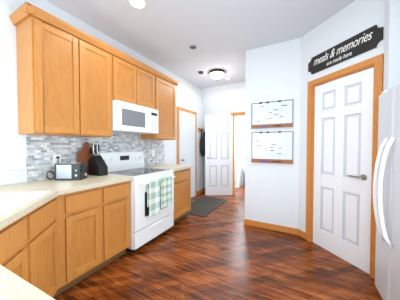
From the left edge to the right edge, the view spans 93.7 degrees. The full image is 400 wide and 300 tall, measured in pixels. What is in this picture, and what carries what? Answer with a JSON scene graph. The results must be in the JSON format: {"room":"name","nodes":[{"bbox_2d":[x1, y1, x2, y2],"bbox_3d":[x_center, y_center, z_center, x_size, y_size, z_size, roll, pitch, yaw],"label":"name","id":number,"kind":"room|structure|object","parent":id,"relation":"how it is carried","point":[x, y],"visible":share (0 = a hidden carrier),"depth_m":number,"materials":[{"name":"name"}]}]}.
{"room":"kitchen","nodes":[
{"label":"kitchen","id":0,"kind":"room"},
{"bbox_2d":[0,0,203,190],"bbox_3d":[-1.236,-0.179,2.746,0.100,2.766,9.850,1,1,28],"label":"wall","id":1,"kind":"structure","parent":0,"point":[13,141],"depth_m":1.77,"materials":[{"name":"white paint"}]},
{"bbox_2d":[2,156,25,170],"bbox_3d":[-1.710,0.122,1.730,0.008,0.120,0.165,1,1,28],"label":"light switch plate","id":2,"kind":"object","parent":1,"relation":"attached to","point":[12,163],"depth_m":1.72,"materials":[{"name":"white plastic"}]},
{"bbox_2d":[13,3,80,136],"bbox_3d":[-1.471,-0.682,1.838,0.325,1.068,0.380,1,1,28],"label":"upper cabinet","id":3,"kind":"object","parent":1,"relation":"attached to","point":[72,81],"depth_m":1.71,"materials":[{"name":"brown wood"}]},
{"bbox_2d":[26,132,163,181],"bbox_3d":[-1.186,0.016,2.730,0.006,0.544,2.082,1,1,28],"label":"tile backsplash","id":4,"kind":"structure","parent":1,"relation":"attached to","point":[41,150],"depth_m":2.16,"materials":[{"name":"grey tile"}]},
{"bbox_2d":[53,154,60,165],"bbox_3d":[-1.549,0.110,2.034,0.006,0.120,0.075,1,1,28],"label":"outlet","id":5,"kind":"object","parent":4,"relation":"attached to","point":[55,160],"depth_m":2.03,"materials":[{"name":"white plastic"}]},
{"bbox_2d":[81,31,112,137],"bbox_3d":[-1.292,-0.690,2.175,0.325,1.068,0.383,1,1,28],"label":"upper cabinet","id":6,"kind":"object","parent":1,"relation":"attached to","point":[96,55],"depth_m":2.09,"materials":[{"name":"brown wood"}]},
{"bbox_2d":[113,47,136,104],"bbox_3d":[-1.111,-0.923,2.510,0.325,0.617,0.382,1,1,28],"label":"upper cabinet","id":7,"kind":"object","parent":1,"relation":"attached to","point":[124,67],"depth_m":2.43,"materials":[{"name":"brown wood"}]},
{"bbox_2d":[111,100,158,133],"bbox_3d":[-0.974,-0.431,2.664,0.416,0.369,0.756,1,1,28],"label":"microwave","id":8,"kind":"object","parent":7,"relation":"attached to","point":[129,118],"visible":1,"depth_m":2.49,"materials":[{"name":"white"}]},
{"bbox_2d":[137,62,156,109],"bbox_3d":[-0.932,-0.931,2.847,0.325,0.617,0.380,1,1,28],"label":"upper cabinet","id":9,"kind":"object","parent":1,"relation":"attached to","point":[146,76],"depth_m":2.78,"materials":[{"name":"brown wood"}]},
{"bbox_2d":[141,71,176,139],"bbox_3d":[-0.709,-0.715,3.272,0.325,1.068,0.565,1,1,28],"label":"upper cabinet","id":10,"kind":"object","parent":1,"relation":"attached to","point":[166,86],"depth_m":3.18,"materials":[{"name":"brown wood"}]},
{"bbox_2d":[179,110,194,197],"bbox_3d":[-0.252,0.146,4.382,0.107,2.033,0.704,1,1,28],"label":"door","id":11,"kind":"structure","parent":1,"relation":"in","point":[186,138],"depth_m":4.38,"materials":[{"name":"white"}]},
{"bbox_2d":[198,128,204,156],"bbox_3d":[0.085,-0.197,4.952,0.159,0.760,0.305,1,1,28],"label":"coat hooks","id":12,"kind":"object","parent":1,"relation":"attached to","point":[202,145],"visible":0.85,"depth_m":4.86,"materials":[{"name":"brown wood"}]},
{"bbox_2d":[46,0,355,88],"bbox_3d":[-0.035,-1.571,0.925,3.900,0.100,7.820,1,1,28],"label":"ceiling","id":13,"kind":"structure","parent":0,"point":[225,35],"depth_m":2.36,"materials":[{"name":"white paint"}]},
{"bbox_2d":[128,0,146,8],"bbox_3d":[-0.653,-1.540,1.957,0.190,0.010,0.190,1,1,28],"label":"recessed light","id":14,"kind":"object","parent":13,"relation":"in","point":[139,4],"visible":1,"depth_m":1.97,"materials":[{"name":"white glass"}]},
{"bbox_2d":[209,69,224,80],"bbox_3d":[0.346,-1.498,3.817,0.330,0.179,0.330,1,1,28],"label":"flush ceiling light","id":15,"kind":"object","parent":13,"relation":"attached to","point":[216,74],"visible":1,"depth_m":3.72,"materials":[{"name":"white glass"}]},
{"bbox_2d":[54,185,381,299],"bbox_3d":[0.430,1.254,1.864,4.000,0.060,9.900,1,1,28],"label":"floor","id":16,"kind":"structure","parent":0,"point":[223,251],"depth_m":1.92,"materials":[{"name":"brown wood"}]},
{"bbox_2d":[0,264,11,275],"bbox_3d":[-0.845,0.802,0.329,0.420,0.915,0.618,1,1,28],"label":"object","id":17,"kind":"object","parent":16,"relation":"on","point":[3,271],"depth_m":0.53,"materials":[{"name":"beige laminate"}]},
{"bbox_2d":[0,272,47,299],"bbox_3d":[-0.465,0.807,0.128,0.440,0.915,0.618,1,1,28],"label":"countertop","id":18,"kind":"structure","parent":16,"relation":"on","point":[11,287],"depth_m":0.46,"materials":[{"name":"beige laminate"}]},
{"bbox_2d":[32,176,99,187],"bbox_3d":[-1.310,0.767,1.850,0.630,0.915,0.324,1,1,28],"label":"countertop","id":19,"kind":"structure","parent":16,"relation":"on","point":[55,183],"depth_m":1.80,"materials":[{"name":"beige laminate"}]},
{"bbox_2d":[54,163,86,179],"bbox_3d":[-1.342,0.222,1.972,0.270,0.170,0.146,0,1,-2],"label":"toaster","id":20,"kind":"object","parent":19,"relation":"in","point":[70,171],"visible":1,"depth_m":1.90,"materials":[{"name":"silver metal"}]},
{"bbox_2d":[46,171,54,179],"bbox_3d":[-1.510,0.255,1.903,0.078,0.095,0.016,-1,1,-21],"label":"cord","id":21,"kind":"object","parent":20,"relation":"attached to","point":[53,176],"visible":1,"depth_m":1.90,"materials":[{"name":"black plastic"}]},
{"bbox_2d":[0,176,190,299],"bbox_3d":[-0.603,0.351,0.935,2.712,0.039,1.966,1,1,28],"label":"base cabinet","id":22,"kind":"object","parent":16,"relation":"on","point":[53,239],"depth_m":1.57,"materials":[{"name":"brown wood"}]},
{"bbox_2d":[0,164,50,299],"bbox_3d":[-1.286,0.270,0.949,0.990,0.518,0.990,1,1,28],"label":"sink","id":23,"kind":"object","parent":22,"relation":"in","point":[25,211],"depth_m":1.13,"materials":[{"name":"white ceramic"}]},
{"bbox_2d":[77,142,93,173],"bbox_3d":[-1.382,0.099,2.263,0.073,0.398,0.190,1,1,28],"label":"cutting board","id":24,"kind":"object","parent":22,"relation":"on","point":[84,155],"visible":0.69,"depth_m":2.24,"materials":[{"name":"brown wood"}]},
{"bbox_2d":[87,174,123,179],"bbox_3d":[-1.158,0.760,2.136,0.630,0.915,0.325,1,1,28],"label":"countertop","id":25,"kind":"structure","parent":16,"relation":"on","point":[90,177],"depth_m":2.08,"materials":[{"name":"beige laminate"}]},
{"bbox_2d":[89,145,107,175],"bbox_3d":[-1.230,0.117,2.262,0.210,0.365,0.110,1,1,28],"label":"knife block","id":26,"kind":"object","parent":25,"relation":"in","point":[98,166],"visible":1,"depth_m":2.24,"materials":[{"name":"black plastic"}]},
{"bbox_2d":[97,151,174,252],"bbox_3d":[-0.834,0.619,2.615,0.734,1.175,0.756,1,1,28],"label":"range","id":27,"kind":"object","parent":16,"relation":"on","point":[151,204],"visible":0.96,"depth_m":2.42,"materials":[{"name":"white metal"}]},
{"bbox_2d":[173,168,190,183],"bbox_3d":[-0.565,0.755,3.251,0.630,0.874,0.605,1,1,28],"label":"base cabinet","id":28,"kind":"object","parent":16,"relation":"on","point":[186,175],"depth_m":3.17,"materials":[{"name":"brown wood"}]},
{"bbox_2d":[148,164,191,171],"bbox_3d":[-0.550,0.298,3.234,0.647,0.039,0.606,1,1,28],"label":"countertop","id":29,"kind":"structure","parent":28,"relation":"on","point":[176,168],"depth_m":3.18,"materials":[{"name":"beige stone"}]},
{"bbox_2d":[187,196,226,216],"bbox_3d":[0.081,1.169,3.997,0.640,0.012,1.200,1,1,28],"label":"doormat","id":30,"kind":"object","parent":16,"relation":"on","point":[203,206],"visible":0.75,"depth_m":3.94,"materials":[{"name":"grey fabric"}]},
{"bbox_2d":[235,149,243,187],"bbox_3d":[1.067,0.554,5.956,0.510,1.152,0.590,1,1,28],"label":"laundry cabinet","id":31,"kind":"object","parent":16,"relation":"on","point":[238,172],"visible":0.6,"depth_m":5.70,"materials":[{"name":"white"}]},
{"bbox_2d":[242,166,244,186],"bbox_3d":[1.563,0.833,5.840,0.480,0.600,0.480,1,1,28],"label":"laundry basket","id":32,"kind":"object","parent":16,"relation":"on","point":[243,168],"visible":0.23,"depth_m":5.78,"materials":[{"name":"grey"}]},
{"bbox_2d":[373,83,399,299],"bbox_3d":[1.596,0.385,1.049,0.854,1.716,0.910,1,1,28],"label":"refrigerator","id":33,"kind":"object","parent":16,"relation":"on","point":[386,191],"visible":1,"depth_m":1.36,"materials":[{"name":"white metal"}]},
{"bbox_2d":[201,82,244,113],"bbox_3d":[0.780,-1.341,4.745,1.559,0.736,0.320,1,1,28],"label":"wall","id":34,"kind":"structure","parent":0,"point":[224,98],"depth_m":4.77,"materials":[{"name":"white paint"}]},
{"bbox_2d":[204,111,244,187],"bbox_3d":[1.777,-0.217,4.365,3.700,2.766,0.100,1,1,28],"label":"wall","id":35,"kind":"structure","parent":0,"point":[226,113],"depth_m":5.10,"materials":[{"name":"white paint"}]},
{"bbox_2d":[205,115,232,194],"bbox_3d":[0.478,0.142,4.774,0.629,2.033,0.380,1,1,28],"label":"hall door","id":36,"kind":"structure","parent":35,"relation":"in","point":[218,155],"depth_m":4.77,"materials":[{"name":"white"}]},
{"bbox_2d":[235,116,244,166],"bbox_3d":[2.289,-0.130,6.395,2.700,2.500,0.100,1,1,28],"label":"wall","id":37,"kind":"structure","parent":0,"point":[240,133],"depth_m":6.76,"materials":[{"name":"white paint"}]},
{"bbox_2d":[245,50,251,219],"bbox_3d":[1.177,-0.202,3.750,0.100,2.766,1.751,1,1,28],"label":"wall","id":38,"kind":"structure","parent":0,"point":[248,88],"depth_m":2.98,"materials":[{"name":"white paint"}]},
{"bbox_2d":[251,38,300,228],"bbox_3d":[1.129,-0.181,2.840,0.670,2.766,0.100,1,1,28],"label":"wall","id":39,"kind":"structure","parent":0,"point":[275,186],"depth_m":2.77,"materials":[{"name":"white paint"}]},
{"bbox_2d":[251,131,292,163],"bbox_3d":[1.062,-0.042,2.794,0.586,0.470,0.050,1,1,28],"label":"whiteboard","id":40,"kind":"object","parent":39,"relation":"attached to","point":[272,147],"visible":1,"depth_m":2.80,"materials":[{"name":"white plastic"}]},
{"bbox_2d":[251,99,292,128],"bbox_3d":[1.057,-0.529,2.785,0.586,0.395,0.050,1,1,28],"label":"whiteboard","id":41,"kind":"object","parent":39,"relation":"attached to","point":[274,114],"visible":1,"depth_m":2.79,"materials":[{"name":"white plastic"}]},
{"bbox_2d":[299,0,384,232],"bbox_3d":[1.600,-0.166,2.161,0.100,2.766,1.030,0,1,-17],"label":"wall","id":42,"kind":"structure","parent":0,"point":[356,17],"depth_m":2.21,"materials":[{"name":"white paint"}]},
{"bbox_2d":[313,67,373,273],"bbox_3d":[1.592,0.206,2.136,0.484,2.032,0.484,1,1,28],"label":"pantry door","id":43,"kind":"structure","parent":42,"relation":"in","point":[343,122],"depth_m":2.07,"materials":[{"name":"white wood"}]},
{"bbox_2d":[308,25,383,73],"bbox_3d":[1.550,-1.076,2.094,0.021,0.209,0.800,0,1,-17],"label":"sign","id":44,"kind":"object","parent":42,"relation":"attached to","point":[368,39],"visible":1,"depth_m":1.99,"materials":[{"name":"black wood"}]},
{"bbox_2d":[383,0,399,90],"bbox_3d":[1.932,-0.150,1.476,0.713,2.766,0.100,1,1,28],"label":"wall","id":45,"kind":"structure","parent":0,"point":[392,49],"depth_m":1.57,"materials":[{"name":"white paint"}]}
]}

